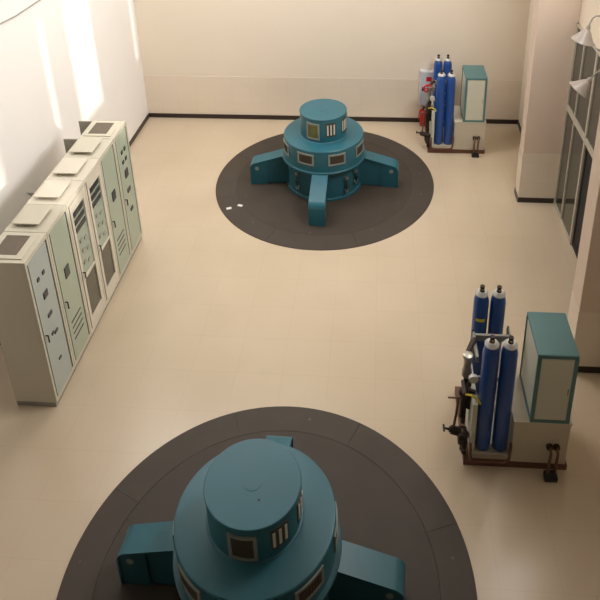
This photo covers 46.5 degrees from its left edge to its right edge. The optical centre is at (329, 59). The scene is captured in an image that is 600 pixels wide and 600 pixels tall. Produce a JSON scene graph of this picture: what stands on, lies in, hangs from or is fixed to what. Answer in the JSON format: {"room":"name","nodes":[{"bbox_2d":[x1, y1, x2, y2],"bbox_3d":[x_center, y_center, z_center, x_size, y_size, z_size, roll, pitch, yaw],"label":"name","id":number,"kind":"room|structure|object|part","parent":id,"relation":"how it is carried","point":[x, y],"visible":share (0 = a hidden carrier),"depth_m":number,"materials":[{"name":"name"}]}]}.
{"room":"power station hall","nodes":[
{"label":"power station hall","id":0,"kind":"room"},
{"bbox_2d":[0,0,147,234],"bbox_3d":[-4.762,0.316,7.229,0.250,8.400,15.240,1,23,4],"label":"wall","id":1,"kind":"structure","parent":0,"point":[64,63],"depth_m":11.08,"materials":[{"name":"white paint"}]},
{"bbox_2d":[0,0,39,24],"bbox_3d":[-4.419,-0.704,9.962,0.020,0.090,3.000,1,23,4],"label":"cable","id":2,"kind":"object","parent":1,"relation":"attached to","point":[38,0],"visible":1,"depth_m":9.92,"materials":[{"name":"white plastic"}]},
{"bbox_2d":[0,113,148,344],"bbox_3d":[-4.562,4.135,8.845,0.016,0.100,14.720,1,23,4],"label":"baseboard","id":3,"kind":"structure","parent":1,"relation":"attached to","point":[139,129],"depth_m":14.97,"materials":[{"name":"tile"}]},
{"bbox_2d":[0,117,599,599],"bbox_3d":[-0.337,4.321,8.615,8.980,0.200,15.240,1,23,4],"label":"floor","id":4,"kind":"structure","parent":0,"point":[207,319],"depth_m":9.33,"materials":[{"name":"tile"}]},
{"bbox_2d":[0,232,74,406],"bbox_3d":[-3.589,3.149,8.423,0.571,2.212,0.550,1,23,4],"label":"tall cabinet","id":5,"kind":"object","parent":4,"relation":"on","point":[34,338],"visible":1,"depth_m":8.22,"materials":[{"name":"beige metal"}]},
{"bbox_2d":[0,236,29,254],"bbox_3d":[-3.658,2.134,8.014,0.287,0.007,0.350,1,23,4],"label":"grille","id":6,"kind":"object","parent":5,"relation":"attached to","point":[9,245],"depth_m":8.03,"materials":[{"name":"metal"}]},
{"bbox_3d":[-3.634,2.134,8.001,0.417,0.012,0.450,1,23,4],"label":"roof frame","id":7,"kind":"part","parent":5,"relation":"part of","materials":[{"name":"beige metal"}]},
{"bbox_3d":[-3.364,3.126,8.396,0.030,2.130,0.550,1,23,4],"label":"frame","id":8,"kind":"part","parent":5,"relation":"part of","materials":[{"name":"beige metal"}]},
{"bbox_3d":[-3.358,3.132,8.382,0.028,1.990,0.430,1,23,4],"label":"door","id":9,"kind":"part","parent":5,"relation":"part of","materials":[{"name":"grey metal"}]},
{"bbox_2d":[4,204,91,370],"bbox_3d":[-3.551,2.913,8.925,0.571,2.250,0.550,1,23,4],"label":"tall cabinet","id":10,"kind":"object","parent":4,"relation":"on","point":[52,220],"visible":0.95,"depth_m":8.71,"materials":[{"name":"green metal"}]},
{"bbox_3d":[-3.620,1.881,8.498,0.327,0.015,0.390,1,23,4],"label":"roof lid","id":11,"kind":"part","parent":10,"relation":"part of","materials":[{"name":"beige metal"}]},
{"bbox_3d":[-3.325,2.907,8.905,0.030,2.130,0.550,1,23,4],"label":"frame","id":12,"kind":"part","parent":10,"relation":"part of","materials":[{"name":"beige metal"}]},
{"bbox_3d":[-3.319,2.913,8.891,0.028,1.990,0.430,1,23,4],"label":"door","id":13,"kind":"part","parent":10,"relation":"part of","materials":[{"name":"metal"}]},
{"bbox_2d":[26,180,105,337],"bbox_3d":[-3.577,2.694,9.439,0.701,2.250,0.550,1,23,4],"label":"tall cabinet","id":14,"kind":"object","parent":4,"relation":"on","point":[72,194],"visible":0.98,"depth_m":9.23,"materials":[{"name":"beige metal"}]},
{"bbox_3d":[-3.582,1.663,9.007,0.327,0.015,0.390,1,23,4],"label":"roof lid","id":15,"kind":"part","parent":14,"relation":"part of","materials":[{"name":"beige metal"}]},
{"bbox_3d":[-3.288,2.366,9.276,0.010,1.030,0.350,1,23,4],"label":"pane","id":16,"kind":"part","parent":14,"relation":"part of","materials":[{"name":"green metal"}]},
{"bbox_3d":[-3.286,2.688,9.414,0.030,2.130,0.550,1,23,4],"label":"frame","id":17,"kind":"part","parent":14,"relation":"part of","materials":[{"name":"beige metal"}]},
{"bbox_3d":[-3.279,2.688,9.414,0.030,1.990,0.460,1,23,4],"label":"door","id":18,"kind":"part","parent":14,"relation":"part of","materials":[{"name":"beige metal"}]},
{"bbox_3d":[-3.274,3.166,9.619,0.010,0.630,0.350,1,23,4],"label":"pane","id":19,"kind":"part","parent":14,"relation":"part of","materials":[{"name":"brown metal"}]},
{"bbox_2d":[45,158,119,308],"bbox_3d":[-3.474,2.475,9.943,0.571,2.250,0.550,1,23,4],"label":"tall cabinet","id":20,"kind":"object","parent":4,"relation":"on","point":[86,170],"visible":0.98,"depth_m":9.75,"materials":[{"name":"beige metal"}]},
{"bbox_3d":[-3.543,1.444,9.516,0.327,0.015,0.390,1,23,4],"label":"roof lid","id":21,"kind":"part","parent":20,"relation":"part of","materials":[{"name":"beige metal"}]},
{"bbox_3d":[-3.250,2.147,9.785,0.010,1.030,0.350,1,23,4],"label":"pane","id":22,"kind":"part","parent":20,"relation":"part of","materials":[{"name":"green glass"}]},
{"bbox_3d":[-3.248,2.469,9.923,0.030,2.130,0.550,1,23,4],"label":"frame","id":23,"kind":"part","parent":20,"relation":"part of","materials":[{"name":"beige metal"}]},
{"bbox_3d":[-3.240,2.469,9.923,0.030,1.990,0.460,1,23,4],"label":"door","id":24,"kind":"part","parent":20,"relation":"part of","materials":[{"name":"beige metal"}]},
{"bbox_3d":[-3.235,2.947,10.128,0.010,0.630,0.350,1,23,4],"label":"pane","id":25,"kind":"part","parent":20,"relation":"part of","materials":[{"name":"clear glass"}]},
{"bbox_2d":[63,138,131,281],"bbox_3d":[-3.545,2.255,10.460,0.791,2.250,0.550,1,23,4],"label":"tall cabinet","id":26,"kind":"object","parent":4,"relation":"on","point":[101,149],"visible":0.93,"depth_m":10.26,"materials":[{"name":"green metal"}]},
{"bbox_3d":[-3.811,2.129,10.715,0.220,2.090,0.020,1,23,4],"label":"door","id":27,"kind":"part","parent":26,"relation":"part of","materials":[{"name":"grey metal"}]},
{"bbox_3d":[-3.504,1.225,10.025,0.327,0.015,0.390,1,23,4],"label":"roof lid","id":28,"kind":"part","parent":26,"relation":"part of","materials":[{"name":"beige metal"}]},
{"bbox_3d":[-3.209,2.250,10.432,0.030,2.130,0.550,1,23,4],"label":"frame","id":29,"kind":"part","parent":26,"relation":"part of","materials":[{"name":"beige metal"}]},
{"bbox_3d":[-3.203,2.256,10.418,0.028,1.990,0.430,1,23,4],"label":"door","id":30,"kind":"part","parent":26,"relation":"part of","materials":[{"name":"metal"}]},
{"bbox_2d":[78,121,142,258],"bbox_3d":[-3.506,2.054,10.977,0.791,2.212,0.550,1,23,4],"label":"tall cabinet","id":31,"kind":"object","parent":4,"relation":"on","point":[115,130],"visible":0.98,"depth_m":10.78,"materials":[{"name":"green metal"}]},
{"bbox_3d":[-3.773,1.910,11.224,0.220,2.090,0.020,1,23,4],"label":"door","id":32,"kind":"part","parent":31,"relation":"part of","materials":[{"name":"grey metal"}]},
{"bbox_2d":[88,123,113,133],"bbox_3d":[-3.464,1.040,10.559,0.287,0.007,0.350,1,23,4],"label":"grille","id":33,"kind":"object","parent":31,"relation":"attached to","point":[96,128],"depth_m":10.56,"materials":[{"name":"metal"}]},
{"bbox_3d":[-3.440,1.040,10.547,0.417,0.012,0.450,1,23,4],"label":"roof frame","id":34,"kind":"part","parent":31,"relation":"part of","materials":[{"name":"beige metal"}]},
{"bbox_3d":[-3.171,2.031,10.941,0.030,2.130,0.550,1,23,4],"label":"frame","id":35,"kind":"part","parent":31,"relation":"part of","materials":[{"name":"beige metal"}]},
{"bbox_3d":[-3.164,2.038,10.927,0.028,1.990,0.430,1,23,4],"label":"door","id":36,"kind":"part","parent":31,"relation":"part of","materials":[{"name":"metal"}]},
{"bbox_2d":[56,406,476,599],"bbox_3d":[-0.603,5.028,6.707,3.986,0.012,3.986,1,23,4],"label":"pit cover","id":37,"kind":"object","parent":4,"relation":"on","point":[386,502],"visible":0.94,"depth_m":7.43,"materials":[{"name":"grey metal"}]},
{"bbox_3d":[-2.338,4.975,6.904,0.495,0.012,1.521,1,23,4],"label":"plate","id":38,"kind":"part","parent":37,"relation":"part of","materials":[{"name":"grey metal"}]},
{"bbox_3d":[-1.699,4.502,7.980,1.522,0.012,0.466,-18,29,-35],"label":"plate","id":39,"kind":"part","parent":37,"relation":"part of","materials":[{"name":"grey metal"}]},
{"bbox_2d":[116,435,404,599],"bbox_3d":[-0.657,4.369,6.375,2.086,1.462,2.158,-18,29,-34],"label":"hydro generator","id":40,"kind":"object","parent":37,"relation":"on","point":[259,520],"visible":1,"depth_m":6.11,"materials":[{"name":"teal paint"}]},
{"bbox_3d":[-1.616,4.710,6.670,0.730,0.634,0.250,2,23,7],"label":"support arm","id":41,"kind":"part","parent":40,"relation":"part of","materials":[{"name":"teal paint"}]},
{"bbox_3d":[-1.626,4.700,6.667,0.750,0.655,0.280,2,23,7],"label":"plate","id":42,"kind":"part","parent":40,"relation":"part of","materials":[{"name":"teal paint"}]},
{"bbox_3d":[-1.183,4.442,5.885,0.043,0.220,0.320,-22,31,-39],"label":"vent frame","id":43,"kind":"part","parent":40,"relation":"part of","materials":[{"name":"beige metal"}]},
{"bbox_2d":[181,574,197,599],"bbox_3d":[-1.182,4.442,5.886,0.027,0.160,0.256,-22,31,-39],"label":"vent","id":44,"kind":"object","parent":40,"relation":"attached to","point":[190,589],"depth_m":5.87,"materials":[{"name":"metal"}]},
{"bbox_3d":[-0.731,4.068,5.823,0.254,0.297,0.044,2,23,8],"label":"vent frame","id":45,"kind":"part","parent":40,"relation":"part of","materials":[{"name":"metal"}]},
{"bbox_2d":[231,538,253,557],"bbox_3d":[-0.730,4.067,5.824,0.189,0.237,0.026,2,23,8],"label":"vent","id":46,"kind":"object","parent":40,"relation":"attached to","point":[240,547],"depth_m":5.82,"materials":[{"name":"brown metal"}]},
{"bbox_3d":[-0.677,3.693,6.107,0.170,0.006,0.170,1,23,4],"label":"cap plate","id":47,"kind":"part","parent":40,"relation":"part of","materials":[{"name":"teal paint"}]},
{"bbox_3d":[-0.425,4.005,5.882,0.177,0.237,0.027,-17,28,-33],"label":"louver plate","id":48,"kind":"part","parent":40,"relation":"part of","materials":[{"name":"beige metal"}]},
{"bbox_3d":[-0.576,4.360,7.417,0.292,0.655,0.695,1,23,4],"label":"plate","id":49,"kind":"part","parent":40,"relation":"part of","materials":[{"name":"teal paint"}]},
{"bbox_3d":[-0.268,3.901,6.118,0.027,0.237,0.177,3,24,10],"label":"louver plate","id":50,"kind":"part","parent":40,"relation":"part of","materials":[{"name":"metal"}]},
{"bbox_3d":[-0.169,4.434,5.862,0.320,0.220,0.043,-22,31,-39],"label":"vent frame","id":51,"kind":"part","parent":40,"relation":"part of","materials":[{"name":"metal"}]},
{"bbox_2d":[299,572,320,599],"bbox_3d":[-0.170,4.433,5.864,0.256,0.160,0.027,-22,31,-39],"label":"vent","id":52,"kind":"object","parent":40,"relation":"attached to","point":[309,590],"depth_m":5.86,"materials":[{"name":"brown metal"}]},
{"bbox_3d":[0.050,4.232,6.324,0.043,0.220,0.320,0,23,1],"label":"vent frame","id":53,"kind":"part","parent":40,"relation":"part of","materials":[{"name":"beige metal"}]},
{"bbox_3d":[0.300,4.780,6.426,0.735,0.634,0.250,2,23,8],"label":"support arm","id":54,"kind":"part","parent":40,"relation":"part of","materials":[{"name":"teal paint"}]},
{"bbox_3d":[0.309,4.771,6.421,0.755,0.655,0.280,2,23,8],"label":"plate","id":55,"kind":"part","parent":40,"relation":"part of","materials":[{"name":"teal paint"}]},
{"bbox_3d":[-0.402,4.341,8.301,1.521,0.012,0.495,1,23,4],"label":"plate","id":56,"kind":"part","parent":37,"relation":"part of","materials":[{"name":"grey metal"}]},
{"bbox_3d":[0.774,4.576,7.706,0.466,0.012,1.522,-18,29,-35],"label":"plate","id":57,"kind":"part","parent":37,"relation":"part of","materials":[{"name":"grey metal"}]},
{"bbox_3d":[1.132,5.081,6.511,0.495,0.012,1.521,1,23,4],"label":"plate","id":58,"kind":"part","parent":37,"relation":"part of","materials":[{"name":"grey metal"}]},
{"bbox_2d":[216,131,433,250],"bbox_3d":[-0.099,2.270,13.125,4.066,0.012,4.066,1,23,4],"label":"pit cover","id":59,"kind":"object","parent":4,"relation":"on","point":[271,212],"visible":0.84,"depth_m":12.36,"materials":[{"name":"grey metal"}]},
{"bbox_3d":[-1.854,2.216,13.324,0.535,0.012,1.551,1,23,4],"label":"plate","id":60,"kind":"part","parent":59,"relation":"part of","materials":[{"name":"grey metal"}]},
{"bbox_3d":[-1.491,2.727,12.115,0.506,0.012,1.553,-18,29,-35],"label":"plate","id":61,"kind":"part","parent":59,"relation":"part of","materials":[{"name":"grey metal"}]},
{"bbox_3d":[-1.207,1.738,14.412,1.553,0.012,0.506,-18,29,-35],"label":"plate","id":62,"kind":"part","parent":59,"relation":"part of","materials":[{"name":"black metal"}]},
{"bbox_3d":[-0.303,2.964,11.512,1.551,0.012,0.535,1,23,4],"label":"plate","id":63,"kind":"part","parent":59,"relation":"part of","materials":[{"name":"grey metal"}]},
{"bbox_2d":[250,99,398,225],"bbox_3d":[-0.127,1.582,12.800,2.190,1.507,2.162,-19,29,-36],"label":"hydro generator","id":64,"kind":"object","parent":59,"relation":"on","point":[324,158],"visible":1,"depth_m":12.45,"materials":[{"name":"teal paint"}]},
{"bbox_3d":[-1.091,1.968,13.023,0.775,0.655,0.280,0,23,2],"label":"plate","id":65,"kind":"part","parent":64,"relation":"part of","materials":[{"name":"teal paint"}]},
{"bbox_3d":[-1.081,1.977,13.027,0.755,0.634,0.250,0,23,2],"label":"support arm","id":66,"kind":"part","parent":64,"relation":"part of","materials":[{"name":"teal paint"}]},
{"bbox_3d":[-0.791,1.571,12.571,0.043,0.220,0.320,-9,24,-17],"label":"vent frame","id":67,"kind":"part","parent":64,"relation":"part of","materials":[{"name":"metal"}]},
{"bbox_3d":[-0.427,1.728,12.191,0.320,0.220,0.043,10,26,24],"label":"vent frame","id":68,"kind":"part","parent":64,"relation":"part of","materials":[{"name":"beige metal"}]},
{"bbox_2d":[299,154,311,163],"bbox_3d":[-0.427,1.727,12.192,0.256,0.160,0.027,10,26,24],"label":"vent","id":69,"kind":"object","parent":64,"relation":"attached to","point":[303,158],"depth_m":12.18,"materials":[{"name":"brown metal"}]},
{"bbox_3d":[-0.300,1.254,12.287,0.254,0.320,0.044,10,26,24],"label":"vent frame","id":70,"kind":"part","parent":64,"relation":"part of","materials":[{"name":"beige metal"}]},
{"bbox_2d":[308,124,317,138],"bbox_3d":[-0.300,1.254,12.288,0.189,0.260,0.026,10,26,24],"label":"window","id":71,"kind":"structure","parent":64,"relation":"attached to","point":[312,128],"depth_m":12.28,"materials":[{"name":"yellow glass"}]},
{"bbox_3d":[-0.191,2.356,12.078,0.294,0.655,0.805,1,23,4],"label":"plate","id":72,"kind":"part","parent":64,"relation":"part of","materials":[{"name":"teal paint"}]},
{"bbox_3d":[-0.124,0.882,12.530,0.170,0.006,0.170,1,23,4],"label":"cap plate","id":73,"kind":"part","parent":64,"relation":"part of","materials":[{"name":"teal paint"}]},
{"bbox_3d":[0.014,1.230,12.255,0.177,0.260,0.027,-9,24,-17],"label":"louver plate","id":74,"kind":"part","parent":64,"relation":"part of","materials":[{"name":"beige metal"}]},
{"bbox_3d":[0.121,1.732,12.156,0.320,0.220,0.043,-9,24,-17],"label":"vent frame","id":75,"kind":"part","parent":64,"relation":"part of","materials":[{"name":"beige metal"}]},
{"bbox_2d":[330,154,343,164],"bbox_3d":[0.120,1.732,12.158,0.256,0.160,0.027,-9,24,-17],"label":"vent","id":76,"kind":"object","parent":64,"relation":"attached to","point":[335,159],"depth_m":12.15,"materials":[{"name":"brown metal"}]},
{"bbox_3d":[0.244,1.149,12.434,0.027,0.260,0.177,11,26,26],"label":"louver plate","id":77,"kind":"part","parent":64,"relation":"part of","materials":[{"name":"metal"}]},
{"bbox_3d":[0.532,1.583,12.488,0.043,0.220,0.320,10,26,24],"label":"vent frame","id":78,"kind":"part","parent":64,"relation":"part of","materials":[{"name":"beige metal"}]},
{"bbox_2d":[357,142,362,154],"bbox_3d":[0.530,1.583,12.489,0.027,0.160,0.256,10,26,24],"label":"vent","id":79,"kind":"object","parent":64,"relation":"attached to","point":[359,146],"depth_m":12.46,"materials":[{"name":"brown metal"}]},
{"bbox_3d":[0.867,2.001,12.889,0.755,0.634,0.250,2,23,6],"label":"support arm","id":80,"kind":"part","parent":64,"relation":"part of","materials":[{"name":"teal paint"}]},
{"bbox_3d":[0.877,1.992,12.884,0.775,0.655,0.280,2,23,6],"label":"plate","id":81,"kind":"part","parent":64,"relation":"part of","materials":[{"name":"teal paint"}]},
{"bbox_3d":[-0.099,2.270,13.125,4.052,0.012,4.052,1,23,4],"label":"plate","id":82,"kind":"part","parent":59,"relation":"part of","materials":[{"name":"grey metal"}]},
{"bbox_3d":[0.106,1.575,14.737,1.551,0.012,0.535,1,23,4],"label":"plate","id":83,"kind":"part","parent":59,"relation":"part of","materials":[{"name":"black metal"}]},
{"bbox_3d":[1.009,2.801,11.837,1.553,0.012,0.506,-18,29,-35],"label":"plate","id":84,"kind":"part","parent":59,"relation":"part of","materials":[{"name":"grey metal"}]},
{"bbox_3d":[1.294,1.812,14.134,0.506,0.012,1.553,-18,29,-35],"label":"plate","id":85,"kind":"part","parent":59,"relation":"part of","materials":[{"name":"metal"}]},
{"bbox_3d":[1.656,2.324,12.925,0.535,0.012,1.551,1,23,4],"label":"plate","id":86,"kind":"part","parent":59,"relation":"part of","materials":[{"name":"grey metal"}]},
{"bbox_2d":[418,107,425,125],"bbox_3d":[1.977,1.206,14.978,0.166,0.440,0.130,1,23,4],"label":"fire extinguisher","id":87,"kind":"object","parent":4,"relation":"on","point":[422,110],"visible":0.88,"depth_m":14.92,"materials":[{"name":"red paint"}]},
{"bbox_2d":[416,79,485,157],"bbox_3d":[2.423,1.012,14.064,1.362,1.500,1.160,1,23,4],"label":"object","id":88,"kind":"object","parent":4,"relation":"on","point":[468,137],"visible":0.8,"depth_m":13.87,"materials":[{"name":"brown paint"}]},
{"bbox_3d":[2.066,1.283,14.126,0.053,0.755,0.570,1,23,4],"label":"panel","id":89,"kind":"part","parent":88,"relation":"part of","materials":[{"name":"white metal"}]},
{"bbox_2d":[433,54,442,125],"bbox_3d":[2.214,0.634,14.430,0.174,1.613,0.174,1,23,4],"label":"gas cylinder","id":90,"kind":"object","parent":88,"relation":"on","point":[438,64],"visible":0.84,"depth_m":14.17,"materials":[{"name":"blue paint"}]},
{"bbox_2d":[434,69,445,144],"bbox_3d":[2.167,0.931,13.738,0.174,1.613,0.174,1,23,4],"label":"gas cylinder","id":91,"kind":"object","parent":88,"relation":"on","point":[441,80],"visible":1,"depth_m":13.67,"materials":[{"name":"blue paint"}]},
{"bbox_2d":[433,126,452,148],"bbox_3d":[2.296,1.563,14.403,0.410,0.075,0.950,1,23,4],"label":"tray","id":92,"kind":"object","parent":88,"relation":"on","point":[442,145],"depth_m":13.97,"materials":[{"name":"beige paint"}]},
{"bbox_2d":[443,54,451,126],"bbox_3d":[2.404,0.636,14.417,0.174,1.613,0.174,1,23,4],"label":"gas cylinder","id":93,"kind":"object","parent":88,"relation":"on","point":[447,66],"visible":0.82,"depth_m":14.14,"materials":[{"name":"blue paint"}]},
{"bbox_2d":[443,70,455,144],"bbox_3d":[2.356,0.933,13.725,0.174,1.613,0.174,1,23,4],"label":"gas cylinder","id":94,"kind":"object","parent":88,"relation":"on","point":[451,80],"visible":0.99,"depth_m":13.66,"materials":[{"name":"blue paint"}]},
{"bbox_3d":[2.785,1.378,14.129,0.600,0.615,0.700,1,23,4],"label":"tank","id":95,"kind":"part","parent":88,"relation":"part of","materials":[{"name":"beige metal"}]},
{"bbox_3d":[2.780,1.091,14.006,0.620,0.020,0.718,1,23,4],"label":"tank lid","id":96,"kind":"part","parent":88,"relation":"part of","materials":[{"name":"beige paint"}]},
{"bbox_2d":[460,65,487,121],"bbox_3d":[2.831,0.661,13.766,0.415,0.955,0.626,1,23,4],"label":"box","id":97,"kind":"object","parent":88,"relation":"on","point":[474,82],"visible":1,"depth_m":13.52,"materials":[{"name":"metal"}]},
{"bbox_3d":[2.811,0.785,13.494,0.327,0.855,0.012,1,23,4],"label":"door","id":98,"kind":"part","parent":97,"relation":"part of","materials":[{"name":"beige metal"}]},
{"bbox_2d":[443,326,572,482],"bbox_3d":[1.954,3.679,7.859,1.362,1.500,1.160,1,23,4],"label":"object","id":99,"kind":"object","parent":4,"relation":"on","point":[536,445],"visible":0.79,"depth_m":7.67,"materials":[{"name":"brown paint"}]},
{"bbox_3d":[1.597,3.950,7.921,0.053,0.755,0.570,1,23,4],"label":"panel","id":100,"kind":"part","parent":99,"relation":"part of","materials":[{"name":"white metal"}]},
{"bbox_2d":[470,284,488,393],"bbox_3d":[1.745,3.301,8.224,0.174,1.613,0.177,1,23,4],"label":"gas cylinder","id":101,"kind":"object","parent":99,"relation":"on","point":[481,299],"visible":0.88,"depth_m":8.02,"materials":[{"name":"blue paint"}]},
{"bbox_2d":[475,334,499,450],"bbox_3d":[1.698,3.598,7.533,0.174,1.613,0.174,1,23,4],"label":"gas cylinder","id":102,"kind":"object","parent":99,"relation":"on","point":[490,355],"visible":0.98,"depth_m":7.44,"materials":[{"name":"blue paint"}]},
{"bbox_2d":[472,391,508,459],"bbox_3d":[1.827,4.230,8.198,0.410,0.075,0.950,1,23,4],"label":"tray","id":103,"kind":"object","parent":99,"relation":"on","point":[490,454],"depth_m":7.77,"materials":[{"name":"beige paint"}]},
{"bbox_2d":[487,285,505,390],"bbox_3d":[1.935,3.303,8.212,0.174,1.613,0.174,1,23,4],"label":"gas cylinder","id":104,"kind":"object","parent":99,"relation":"on","point":[498,300],"visible":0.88,"depth_m":7.97,"materials":[{"name":"blue paint"}]},
{"bbox_2d":[492,335,517,451],"bbox_3d":[1.887,3.600,7.519,0.174,1.613,0.174,1,23,4],"label":"gas cylinder","id":105,"kind":"object","parent":99,"relation":"on","point":[509,351],"visible":1,"depth_m":7.43,"materials":[{"name":"blue paint"}]},
{"bbox_3d":[2.316,4.045,7.924,0.600,0.615,0.700,1,23,4],"label":"tank","id":106,"kind":"part","parent":99,"relation":"part of","materials":[{"name":"beige metal"}]},
{"bbox_3d":[2.311,3.757,7.801,0.620,0.020,0.718,1,23,4],"label":"tank lid","id":107,"kind":"part","parent":99,"relation":"part of","materials":[{"name":"beige paint"}]},
{"bbox_2d":[519,312,579,423],"bbox_3d":[2.362,3.328,7.561,0.415,0.955,0.626,1,23,4],"label":"box","id":108,"kind":"object","parent":99,"relation":"on","point":[550,357],"visible":1,"depth_m":7.34,"materials":[{"name":"metal"}]},
{"bbox_3d":[2.341,3.451,7.289,0.327,0.855,0.012,1,23,4],"label":"door","id":109,"kind":"part","parent":108,"relation":"part of","materials":[{"name":"beige metal"}]},
{"bbox_2d":[514,0,581,202],"bbox_3d":[3.600,-1.390,10.861,0.662,8.400,0.320,1,23,4],"label":"pillar","id":110,"kind":"structure","parent":4,"relation":"on","point":[555,22],"depth_m":11.58,"materials":[{"name":"paint"}]},
{"bbox_3d":[3.669,2.424,12.495,0.662,0.100,0.320,1,23,4],"label":"skirting","id":111,"kind":"part","parent":110,"relation":"part of","materials":[{"name":"tile"}]},
{"bbox_2d":[567,114,599,372],"bbox_3d":[3.341,0.077,7.446,0.662,8.400,0.371,1,23,4],"label":"pillar","id":112,"kind":"structure","parent":4,"relation":"on","point":[583,319],"depth_m":8.49,"materials":[{"name":"paint"}]},
{"bbox_3d":[3.409,3.892,9.080,0.662,0.100,0.371,1,23,4],"label":"skirting","id":113,"kind":"part","parent":112,"relation":"part of","materials":[{"name":"tile"}]},
{"bbox_2d":[134,0,529,119],"bbox_3d":[0.113,-2.582,13.788,8.980,8.400,0.256,1,23,4],"label":"wall","id":114,"kind":"structure","parent":0,"point":[233,57],"depth_m":14.71,"materials":[{"name":"paint"}]},
{"bbox_2d":[149,113,517,123],"bbox_3d":[-0.003,1.284,15.310,8.130,0.100,0.016,1,23,4],"label":"baseboard","id":115,"kind":"structure","parent":114,"relation":"attached to","point":[160,115],"depth_m":15.39,"materials":[{"name":"tile"}]},
{"bbox_2d":[419,69,433,105],"bbox_3d":[2.049,0.593,14.781,0.300,0.800,0.152,1,23,4],"label":"wall box","id":116,"kind":"object","parent":114,"relation":"attached to","point":[426,75],"visible":0.71,"depth_m":14.68,"materials":[{"name":"white metal"}]},
{"bbox_2d":[518,0,599,127],"bbox_3d":[3.671,0.420,6.634,0.400,8.400,14.740,1,23,4],"label":"wall","id":117,"kind":"structure","parent":0,"point":[589,8],"depth_m":10.88,"materials":[{"name":"beige paint"}]},
{"bbox_2d":[554,23,599,244],"bbox_3d":[3.843,1.641,10.126,0.060,3.400,3.404,1,23,4],"label":"window","id":118,"kind":"structure","parent":117,"relation":"in","point":[581,118],"depth_m":11.04,"materials":[{"name":"metal"}]},
{"bbox_3d":[3.954,1.753,11.725,0.016,1.830,0.426,1,23,4],"label":"pane","id":119,"kind":"part","parent":118,"relation":"part of","materials":[{"name":"clear glass"}]},
{"bbox_3d":[3.917,1.968,11.226,0.016,1.830,0.592,1,23,4],"label":"pane","id":120,"kind":"part","parent":118,"relation":"part of","materials":[{"name":"clear glass"}]},
{"bbox_3d":[3.926,0.191,11.056,0.016,1.370,0.426,1,23,4],"label":"pane","id":121,"kind":"part","parent":118,"relation":"part of","materials":[{"name":"clear glass"}]},
{"bbox_2d":[572,147,592,257],"bbox_3d":[3.833,2.402,10.267,0.102,1.870,1.400,1,23,4],"label":"door","id":122,"kind":"structure","parent":118,"relation":"attached to","point":[588,159],"depth_m":10.77,"materials":[{"name":"glass"}]},
{"bbox_3d":[3.889,0.405,10.556,0.016,1.370,0.592,1,23,4],"label":"pane","id":123,"kind":"part","parent":118,"relation":"part of","materials":[{"name":"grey glass"}]},
{"bbox_3d":[3.840,0.681,9.916,0.016,1.370,0.685,1,23,4],"label":"pane","id":124,"kind":"part","parent":118,"relation":"part of","materials":[{"name":"clear glass"}]},
{"bbox_2d":[569,70,599,98],"bbox_3d":[3.459,0.285,9.101,0.648,0.446,0.324,1,23,4],"label":"wall lamp","id":125,"kind":"object","parent":117,"relation":"attached to","point":[582,86],"visible":1,"depth_m":9.06,"materials":[{"name":"metal"}]},
{"bbox_3d":[3.265,0.355,9.146,0.278,0.289,0.304,16,29,35],"label":"lamp shade","id":126,"kind":"part","parent":125,"relation":"part of","materials":[{"name":"metal"}]},
{"bbox_2d":[571,15,599,45],"bbox_3d":[3.503,-0.420,9.209,0.593,0.450,0.324,1,23,4],"label":"wall lamp","id":127,"kind":"object","parent":117,"relation":"attached to","point":[584,37],"visible":1,"depth_m":9.19,"materials":[{"name":"metal"}]},
{"bbox_3d":[3.366,-0.335,9.257,0.314,0.260,0.324,1,23,4],"label":"lamp shade","id":128,"kind":"part","parent":127,"relation":"part of","materials":[{"name":"metal"}]}
]}

